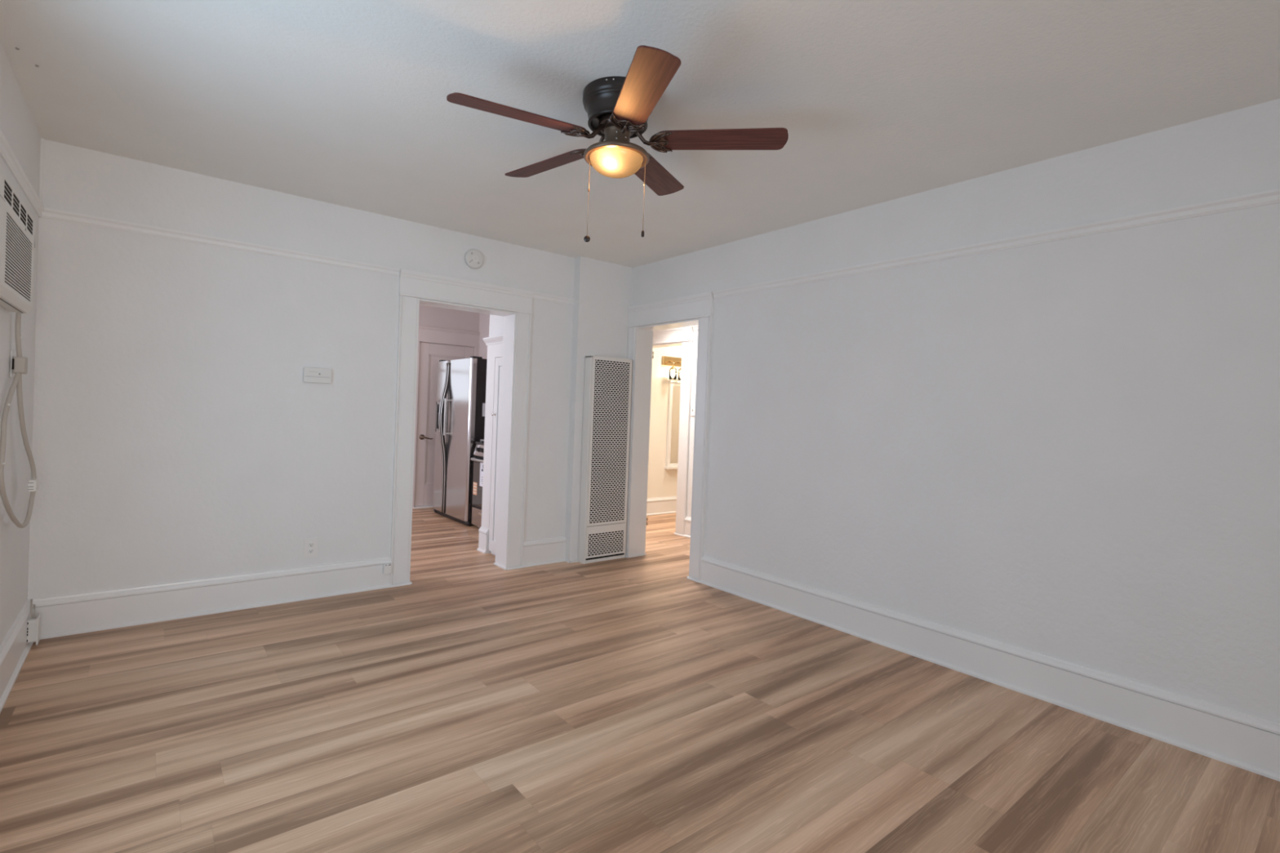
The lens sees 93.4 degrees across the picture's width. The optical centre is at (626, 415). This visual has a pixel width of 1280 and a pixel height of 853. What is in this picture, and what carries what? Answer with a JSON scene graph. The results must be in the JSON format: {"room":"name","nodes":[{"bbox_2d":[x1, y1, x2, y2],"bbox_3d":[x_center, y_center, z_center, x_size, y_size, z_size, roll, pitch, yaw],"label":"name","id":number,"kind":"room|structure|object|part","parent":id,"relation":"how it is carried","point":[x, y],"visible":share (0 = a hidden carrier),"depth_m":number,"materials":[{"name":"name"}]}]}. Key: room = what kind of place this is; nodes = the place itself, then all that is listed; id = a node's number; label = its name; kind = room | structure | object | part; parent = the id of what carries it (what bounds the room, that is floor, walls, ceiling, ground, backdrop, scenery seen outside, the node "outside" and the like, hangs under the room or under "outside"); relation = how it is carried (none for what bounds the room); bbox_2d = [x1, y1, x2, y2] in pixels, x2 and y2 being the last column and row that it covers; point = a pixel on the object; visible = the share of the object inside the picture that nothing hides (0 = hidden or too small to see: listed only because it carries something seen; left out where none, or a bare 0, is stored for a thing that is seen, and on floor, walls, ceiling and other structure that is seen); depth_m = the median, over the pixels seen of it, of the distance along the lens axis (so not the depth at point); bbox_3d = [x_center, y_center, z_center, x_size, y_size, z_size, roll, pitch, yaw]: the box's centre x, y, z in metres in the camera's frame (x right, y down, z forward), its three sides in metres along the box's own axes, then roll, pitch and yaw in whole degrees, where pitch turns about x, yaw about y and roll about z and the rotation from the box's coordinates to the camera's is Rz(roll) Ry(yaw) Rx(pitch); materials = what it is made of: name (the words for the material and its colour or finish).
{"room":"empty living room","nodes":[
{"label":"empty living room","id":0,"kind":"room"},
{"bbox_2d":[0,42,40,644],"bbox_3d":[-0.744,-0.029,0.043,0.165,2.620,7.794,2,1,-38],"label":"wall","id":1,"kind":"structure","parent":0,"point":[17,125],"depth_m":2.73,"materials":[{"name":"paint"}]},
{"bbox_2d":[9,351,15,377],"bbox_3d":[-2.682,-0.225,2.634,0.009,0.116,0.076,2,1,-38],"label":"wall outlet","id":2,"kind":"object","parent":1,"relation":"attached to","point":[12,353],"visible":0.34,"depth_m":2.60,"materials":[{"name":"white plastic"}]},
{"bbox_2d":[0,600,33,713],"bbox_3d":[-0.710,1.177,0.114,0.034,0.212,7.794,2,1,-38],"label":"baseboard","id":3,"kind":"structure","parent":1,"relation":"attached to","point":[15,649],"depth_m":2.73,"materials":[{"name":"paint"}]},
{"bbox_2d":[0,168,39,528],"bbox_3d":[-2.413,-0.161,2.344,0.074,1.343,1.238,2,1,-38],"label":"air conditioner","id":4,"kind":"object","parent":1,"relation":"attached to","point":[17,224],"visible":1,"depth_m":2.41,"materials":[{"name":"plastic"}]},
{"bbox_3d":[-2.295,-0.628,2.239,0.034,0.399,0.952,2,1,-38],"label":"panel","id":5,"kind":"part","parent":4,"relation":"part of","materials":[{"name":"plastic"}]},
{"bbox_3d":[-2.636,0.028,2.606,0.036,0.946,0.507,2,0,-33],"label":"power cord","id":6,"kind":"part","parent":4,"relation":"part of","materials":[{"name":"white plastic"}]},
{"bbox_2d":[4,209,32,300],"bbox_3d":[-2.343,-0.603,2.324,0.001,0.244,0.585,2,1,-38],"label":"grille","id":7,"kind":"object","parent":4,"relation":"attached to","point":[18,242],"depth_m":2.30,"materials":[{"name":"plastic"}]},
{"bbox_2d":[0,128,44,217],"bbox_3d":[-0.637,-0.953,0.095,0.022,0.050,7.794,2,1,-38],"label":"trim","id":8,"kind":"structure","parent":1,"relation":"attached to","point":[8,156],"depth_m":2.59,"materials":[{"name":"paint"}]},
{"bbox_2d":[26,599,40,644],"bbox_3d":[-3.032,1.053,3.081,0.044,0.206,0.133,2,1,-38],"label":"junction box","id":9,"kind":"object","parent":1,"relation":"attached to","point":[33,624],"visible":1,"depth_m":3.05,"materials":[{"name":"white plastic"}]},
{"bbox_3d":[-3.007,1.089,3.079,0.006,0.136,0.096,2,1,-38],"label":"plate","id":10,"kind":"part","parent":9,"relation":"part of","materials":[{"name":"white plastic"}]},
{"bbox_2d":[27,139,574,599],"bbox_3d":[-1.627,-0.091,4.421,4.221,2.620,0.165,2,1,-38],"label":"wall","id":11,"kind":"structure","parent":0,"point":[179,434],"depth_m":3.66,"materials":[{"name":"paint"}]},
{"bbox_2d":[39,137,44,203],"bbox_3d":[-3.050,-1.266,3.139,0.012,0.358,0.012,2,1,-38],"label":"trim","id":12,"kind":"structure","parent":11,"relation":"attached to","point":[42,154],"depth_m":3.13,"materials":[{"name":"paint"}]},
{"bbox_2d":[27,536,566,639],"bbox_3d":[-1.832,1.108,4.175,3.322,0.212,0.034,2,1,-38],"label":"baseboard","id":13,"kind":"structure","parent":11,"relation":"attached to","point":[68,615],"depth_m":3.64,"materials":[{"name":"paint"}]},
{"bbox_2d":[38,207,574,305],"bbox_3d":[-1.758,-1.022,4.165,3.322,0.050,0.022,2,1,-38],"label":"trim","id":14,"kind":"structure","parent":11,"relation":"attached to","point":[49,213],"depth_m":3.62,"materials":[{"name":"paint"}]},
{"bbox_2d":[302,537,318,557],"bbox_3d":[-2.088,0.870,3.979,0.086,0.124,0.009,2,1,-38],"label":"wall outlet","id":15,"kind":"object","parent":11,"relation":"attached to","point":[310,544],"visible":1,"depth_m":3.98,"materials":[{"name":"white plastic"}]},
{"bbox_2d":[307,548,313,553],"bbox_3d":[-2.088,0.891,3.978,0.033,0.033,0.006,2,1,-38],"label":"receptacle","id":16,"kind":"object","parent":15,"relation":"attached to","point":[309,550],"depth_m":3.98,"materials":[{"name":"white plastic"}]},
{"bbox_2d":[308,542,313,546],"bbox_3d":[-2.086,0.849,3.978,0.033,0.033,0.006,2,1,-38],"label":"receptacle","id":17,"kind":"object","parent":15,"relation":"attached to","point":[310,544],"depth_m":3.98,"materials":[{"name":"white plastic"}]},
{"bbox_2d":[302,367,331,383],"bbox_3d":[-2.036,-0.266,3.962,0.165,0.099,0.037,2,1,-38],"label":"thermostat","id":18,"kind":"object","parent":11,"relation":"attached to","point":[310,375],"visible":1,"depth_m":3.95,"materials":[{"name":"plastic"}]},
{"bbox_2d":[382,563,391,573],"bbox_3d":[-1.696,1.079,4.259,0.054,0.066,0.031,2,1,-38],"label":"phone jack","id":19,"kind":"object","parent":11,"relation":"attached to","point":[387,567],"visible":1,"depth_m":4.25,"materials":[{"name":"white plastic"}]},
{"bbox_2d":[390,268,533,587],"bbox_3d":[-1.290,0.099,4.685,1.065,2.262,0.221,2,1,-38],"label":"trim","id":20,"kind":"structure","parent":11,"relation":"attached to","point":[415,288],"depth_m":4.67,"materials":[{"name":"paint"}]},
{"bbox_2d":[464,248,483,268],"bbox_3d":[-1.168,-1.203,4.616,0.150,0.150,0.038,2,1,-38],"label":"smoke detector","id":21,"kind":"object","parent":11,"relation":"attached to","point":[470,255],"visible":1,"depth_m":4.60,"materials":[{"name":"plastic"}]},
{"bbox_2d":[418,304,479,355],"bbox_3d":[-3.585,-0.179,6.895,4.224,2.620,0.165,2,1,-38],"label":"wall","id":22,"kind":"structure","parent":0,"point":[428,316],"depth_m":7.77,"materials":[{"name":"paint"}]},
{"bbox_2d":[413,342,473,508],"bbox_3d":[-2.388,0.125,7.823,0.746,2.086,0.215,2,1,-38],"label":"door","id":23,"kind":"structure","parent":22,"relation":"in","point":[430,354],"depth_m":7.65,"materials":[{"name":"paint"}]},
{"bbox_3d":[-2.535,0.269,7.609,0.160,0.066,0.054,2,1,-38],"label":"handle","id":24,"kind":"part","parent":23,"relation":"part of","materials":[{"name":"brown metal"}]},
{"bbox_3d":[-2.357,0.047,7.789,0.472,1.645,0.012,2,1,-38],"label":"panel moulding","id":25,"kind":"part","parent":23,"relation":"part of","materials":[{"name":"paint"}]},
{"bbox_2d":[412,325,479,508],"bbox_3d":[-2.345,0.028,7.757,0.870,2.284,0.036,2,1,-38],"label":"trim","id":26,"kind":"structure","parent":22,"relation":"attached to","point":[425,334],"depth_m":7.68,"materials":[{"name":"paint"}]},
{"bbox_2d":[488,314,503,337],"bbox_3d":[-0.682,-1.016,5.591,1.008,0.719,0.546,2,1,-38],"label":"wall","id":27,"kind":"structure","parent":0,"point":[496,322],"depth_m":5.39,"materials":[{"name":"paint"}]},
{"bbox_2d":[564,256,632,560],"bbox_3d":[-0.247,-0.047,5.354,0.569,2.620,0.089,2,1,-38],"label":"wall","id":28,"kind":"structure","parent":0,"point":[602,295],"depth_m":5.20,"materials":[{"name":"paint"}]},
{"bbox_2d":[564,560,577,563],"bbox_3d":[-0.484,1.249,5.204,0.099,0.014,0.103,2,1,-38],"label":"trim","id":29,"kind":"structure","parent":28,"relation":"attached to","point":[566,561],"depth_m":5.16,"materials":[{"name":"paint"}]},
{"bbox_2d":[577,355,632,564],"bbox_3d":[-0.187,0.378,5.296,0.456,1.776,0.100,2,1,-38],"label":"wall heater","id":30,"kind":"object","parent":28,"relation":"attached to","point":[607,386],"visible":1,"depth_m":5.24,"materials":[{"name":"metal"}]},
{"bbox_2d":[586,522,626,558],"bbox_3d":[-0.178,1.088,5.267,0.428,0.270,0.002,2,1,-38],"label":"grille","id":31,"kind":"object","parent":30,"relation":"attached to","point":[603,540],"depth_m":5.27,"materials":[{"name":"metal"}]},
{"bbox_2d":[586,355,632,526],"bbox_3d":[-0.146,0.221,5.261,0.428,1.456,0.002,2,1,-38],"label":"grille","id":32,"kind":"object","parent":30,"relation":"attached to","point":[610,379],"depth_m":5.25,"materials":[{"name":"metal"}]},
{"bbox_2d":[0,507,1279,852],"bbox_3d":[1.085,1.365,3.589,7.574,0.080,11.400,2,1,-38],"label":"floor","id":33,"kind":"structure","parent":0,"point":[635,704],"depth_m":2.39,"materials":[{"name":"brown wood"}]},
{"bbox_2d":[432,355,487,526],"bbox_3d":[-1.785,0.270,7.090,0.771,1.850,1.000,2,1,-38],"label":"refrigerator","id":34,"kind":"object","parent":33,"relation":"on","point":[461,384],"visible":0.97,"depth_m":6.74,"materials":[{"name":"silver metal"}]},
{"bbox_3d":[-2.230,0.013,7.216,0.046,0.360,0.185,2,1,-38],"label":"dispenser frame","id":35,"kind":"part","parent":34,"relation":"part of","materials":[{"name":"silver metal"}]},
{"bbox_3d":[-2.197,0.238,7.179,0.070,1.773,0.329,2,1,-38],"label":"freezer door","id":36,"kind":"part","parent":34,"relation":"part of","materials":[{"name":"silver metal"}]},
{"bbox_3d":[-2.151,0.252,7.016,0.100,1.740,0.032,2,1,-38],"label":"handle trim","id":37,"kind":"part","parent":34,"relation":"part of","materials":[{"name":"silver metal"}]},
{"bbox_3d":[-2.114,0.254,6.969,0.100,1.740,0.032,2,1,-38],"label":"handle trim","id":38,"kind":"part","parent":34,"relation":"part of","materials":[{"name":"silver metal"}]},
{"bbox_3d":[-1.878,0.252,6.777,0.070,1.773,0.609,2,1,-38],"label":"fridge door","id":39,"kind":"part","parent":34,"relation":"part of","materials":[{"name":"silver metal"}]},
{"bbox_2d":[482,403,485,416],"bbox_3d":[-1.567,-0.067,6.620,0.040,0.145,0.004,2,1,-38],"label":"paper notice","id":40,"kind":"object","parent":34,"relation":"attached to","point":[483,404],"visible":0.64,"depth_m":6.62,"materials":[{"name":"white paper"}]},
{"bbox_2d":[470,439,484,527],"bbox_3d":[-1.200,0.744,6.380,0.693,0.955,0.785,2,1,-38],"label":"gas range","id":41,"kind":"object","parent":33,"relation":"on","point":[477,500],"visible":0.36,"depth_m":6.40,"materials":[{"name":"silver metal"}]},
{"bbox_2d":[472,481,477,495],"bbox_3d":[-1.624,0.777,6.441,0.002,0.133,0.095,2,1,-38],"label":"warning sticker","id":42,"kind":"object","parent":41,"relation":"attached to","point":[475,484],"visible":1,"depth_m":6.44,"materials":[{"name":"orange paper"}]},
{"bbox_3d":[-1.424,1.086,6.215,0.030,0.187,0.781,2,1,-38],"label":"storage drawer","id":43,"kind":"part","parent":41,"relation":"part of","materials":[{"name":"silver metal"}]},
{"bbox_3d":[-1.437,0.472,6.183,0.061,0.030,0.754,2,1,-38],"label":"oven handle","id":44,"kind":"part","parent":41,"relation":"part of","materials":[{"name":"silver metal"}]},
{"bbox_3d":[-1.413,0.716,6.210,0.032,0.526,0.781,2,1,-38],"label":"oven door","id":45,"kind":"part","parent":41,"relation":"part of","materials":[{"name":"silver metal"}]},
{"bbox_3d":[-1.386,0.373,6.220,0.066,0.125,0.785,2,1,-38],"label":"control panel","id":46,"kind":"part","parent":41,"relation":"part of","materials":[{"name":"silver metal"}]},
{"bbox_2d":[475,441,484,444],"bbox_3d":[-1.160,0.308,6.396,0.612,0.023,0.781,2,1,-38],"label":"cooktop","id":47,"kind":"object","parent":41,"relation":"in","point":[476,442],"depth_m":6.46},
{"bbox_2d":[479,462,483,486],"bbox_3d":[-1.502,0.614,6.293,0.002,0.255,0.160,2,1,-38],"label":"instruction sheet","id":48,"kind":"object","parent":41,"relation":"attached to","point":[481,464],"visible":0.33,"depth_m":6.33,"materials":[{"name":"paper"}]},
{"bbox_2d":[476,334,502,555],"bbox_3d":[-0.762,0.278,5.598,1.058,1.930,0.547,2,1,-38],"label":"cupboard","id":49,"kind":"object","parent":33,"relation":"on","point":[487,531],"visible":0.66,"depth_m":5.37,"materials":[{"name":"paint"}]},
{"bbox_3d":[-1.127,-0.668,5.276,0.040,0.062,0.547,2,1,-38],"label":"crown moulding","id":50,"kind":"part","parent":49,"relation":"part of","materials":[{"name":"paint"}]},
{"bbox_3d":[-1.091,0.346,5.239,0.020,1.715,0.335,2,1,-38],"label":"door","id":51,"kind":"part","parent":49,"relation":"part of","materials":[{"name":"paint"}]},
{"bbox_2d":[0,0,1279,267],"bbox_3d":[1.183,-1.344,3.570,7.574,0.100,11.400,2,1,-38],"label":"ceiling","id":52,"kind":"structure","parent":0,"point":[344,103],"depth_m":2.45,"materials":[{"name":"paint"}]},
{"bbox_2d":[446,44,788,242],"bbox_3d":[-0.083,-1.026,2.508,1.320,0.611,1.326,2,1,-38],"label":"ceiling fan","id":53,"kind":"object","parent":52,"relation":"hanging from","point":[618,108],"visible":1,"depth_m":2.41,"materials":[{"name":"brown wood"}]},
{"bbox_3d":[-0.404,-1.143,2.289,0.546,0.047,0.141,2,0,-29],"label":"blade","id":54,"kind":"part","parent":53,"relation":"part of","materials":[{"name":"brown wood"}]},
{"bbox_3d":[-0.359,-1.167,2.784,0.546,0.045,0.141,2,1,43],"label":"blade","id":55,"kind":"part","parent":53,"relation":"part of","materials":[{"name":"brown wood"}]},
{"bbox_3d":[-0.166,-0.737,2.510,0.027,0.027,0.006,2,0,0],"label":"pull knob","id":56,"kind":"part","parent":53,"relation":"part of","materials":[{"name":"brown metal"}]},
{"bbox_3d":[-0.160,-0.912,2.508,0.004,0.326,0.004,2,1,-38],"label":"pull chain","id":57,"kind":"part","parent":53,"relation":"part of","materials":[{"name":"gold metal"}]},
{"bbox_3d":[-0.044,-1.040,2.507,0.219,0.074,0.219,2,1,-38],"label":"lamp shade","id":58,"kind":"part","parent":53,"relation":"part of","materials":[{"name":"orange glass"}]},
{"bbox_3d":[-0.043,-1.090,2.507,0.274,0.049,0.274,2,1,-38],"label":"light plate","id":59,"kind":"part","parent":53,"relation":"part of","materials":[{"name":"brown metal"}]},
{"bbox_3d":[0.072,-0.922,2.513,0.004,0.297,0.004,2,1,-38],"label":"pull chain","id":60,"kind":"part","parent":53,"relation":"part of","materials":[{"name":"gold metal"}]},
{"bbox_3d":[0.053,-1.121,2.094,0.141,0.046,0.546,2,0,-11],"label":"blade","id":61,"kind":"part","parent":53,"relation":"part of","materials":[{"name":"brown wood"}]},
{"bbox_3d":[0.126,-1.158,2.896,0.141,0.048,0.546,2,0,25],"label":"blade","id":62,"kind":"part","parent":53,"relation":"part of","materials":[{"name":"brown wood"}]},
{"bbox_3d":[0.381,-1.130,2.469,0.546,0.028,0.141,2,0,7],"label":"blade","id":63,"kind":"part","parent":53,"relation":"part of","materials":[{"name":"brown wood"}]},
{"bbox_2d":[647,345,682,498],"bbox_3d":[0.872,-0.026,8.195,2.250,2.620,0.120,2,1,-38],"label":"wall","id":64,"kind":"structure","parent":0,"point":[661,482],"depth_m":7.77,"materials":[{"name":"paint"}]},
{"bbox_2d":[646,496,676,515],"bbox_3d":[0.797,1.177,8.081,2.050,0.212,0.034,2,1,-38],"label":"baseboard","id":65,"kind":"structure","parent":64,"relation":"attached to","point":[663,505],"depth_m":7.80,"materials":[{"name":"paint"}]},
{"bbox_2d":[662,355,681,380],"bbox_3d":[0.700,-0.614,7.863,0.520,0.297,0.155,2,1,-38],"label":"vanity light","id":66,"kind":"object","parent":64,"relation":"attached to","point":[666,361],"visible":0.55,"depth_m":7.79,"materials":[{"name":"metal"}]},
{"bbox_3d":[0.665,-0.706,7.911,0.520,0.117,0.030,2,1,-38],"label":"plate","id":67,"kind":"part","parent":66,"relation":"part of","materials":[{"name":"metal"}]},
{"bbox_3d":[0.579,-0.650,7.763,0.047,0.115,0.099,2,1,-38],"label":"lamp arm","id":68,"kind":"part","parent":66,"relation":"part of","materials":[{"name":"metal"}]},
{"bbox_3d":[0.591,-0.543,7.744,0.099,0.150,0.099,2,1,-38],"label":"lamp shade","id":69,"kind":"part","parent":66,"relation":"part of","materials":[{"name":"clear glass"}]},
{"bbox_2d":[665,380,680,469],"bbox_3d":[0.784,0.121,8.013,0.638,1.157,0.065,2,1,-38],"label":"mirror","id":70,"kind":"object","parent":64,"relation":"attached to","point":[674,388],"visible":0.43,"depth_m":7.89,"materials":[{"name":"mirror"}]},
{"bbox_2d":[670,386,680,463],"bbox_3d":[0.771,0.123,8.028,0.518,1.017,0.006,2,1,-38],"label":"mirror glass","id":71,"kind":"object","parent":70,"relation":"attached to","point":[675,390],"depth_m":7.91,"materials":[{"name":"mirror"}]},
{"bbox_2d":[686,329,697,517],"bbox_3d":[0.739,-0.019,6.456,0.120,2.620,6.000,2,1,-38],"label":"wall","id":72,"kind":"structure","parent":0,"point":[695,332],"depth_m":6.41,"materials":[{"name":"paint"}]},
{"bbox_2d":[652,325,693,536],"bbox_3d":[0.399,0.151,6.865,0.176,2.250,1.016,2,1,-38],"label":"trim","id":73,"kind":"structure","parent":72,"relation":"attached to","point":[683,336],"depth_m":6.49,"materials":[{"name":"paint"}]},
{"bbox_2d":[683,516,691,538],"bbox_3d":[0.728,1.187,6.299,0.034,0.212,5.700,2,1,-38],"label":"baseboard","id":74,"kind":"structure","parent":72,"relation":"attached to","point":[687,520],"depth_m":6.40,"materials":[{"name":"paint"}]},
{"bbox_2d":[690,404,695,416],"bbox_3d":[0.714,-0.057,6.379,0.016,0.115,0.112,2,1,-38],"label":"switch plate","id":75,"kind":"object","parent":72,"relation":"attached to","point":[693,406],"visible":0.53,"depth_m":6.40,"materials":[{"name":"white plastic"}]},
{"bbox_2d":[692,324,697,330],"bbox_3d":[1.643,-0.893,5.237,0.022,0.050,3.016,2,1,-38],"label":"trim","id":76,"kind":"structure","parent":72,"relation":"attached to","point":[695,327],"depth_m":6.39,"materials":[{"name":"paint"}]},
{"bbox_2d":[478,98,1279,722],"bbox_3d":[1.453,0.025,3.801,0.168,2.620,10.950,2,1,-38],"label":"wall","id":77,"kind":"structure","parent":0,"point":[1068,449],"depth_m":2.96,"materials":[{"name":"paint"}]},
{"bbox_2d":[624,291,713,582],"bbox_3d":[0.377,0.156,5.142,0.227,2.262,1.028,2,1,-38],"label":"trim","id":78,"kind":"structure","parent":77,"relation":"attached to","point":[695,309],"depth_m":5.20,"materials":[{"name":"paint"}]},
{"bbox_2d":[699,555,1279,782],"bbox_3d":[2.655,1.286,2.075,0.034,0.212,6.683,2,1,-38],"label":"baseboard","id":79,"kind":"structure","parent":77,"relation":"attached to","point":[1249,742],"depth_m":2.91,"materials":[{"name":"paint"}]},
{"bbox_2d":[712,188,1279,298],"bbox_3d":[2.741,-0.843,2.059,0.022,0.050,6.670,2,1,-38],"label":"trim","id":80,"kind":"structure","parent":77,"relation":"attached to","point":[1273,196],"depth_m":2.95,"materials":[{"name":"paint"}]}
]}

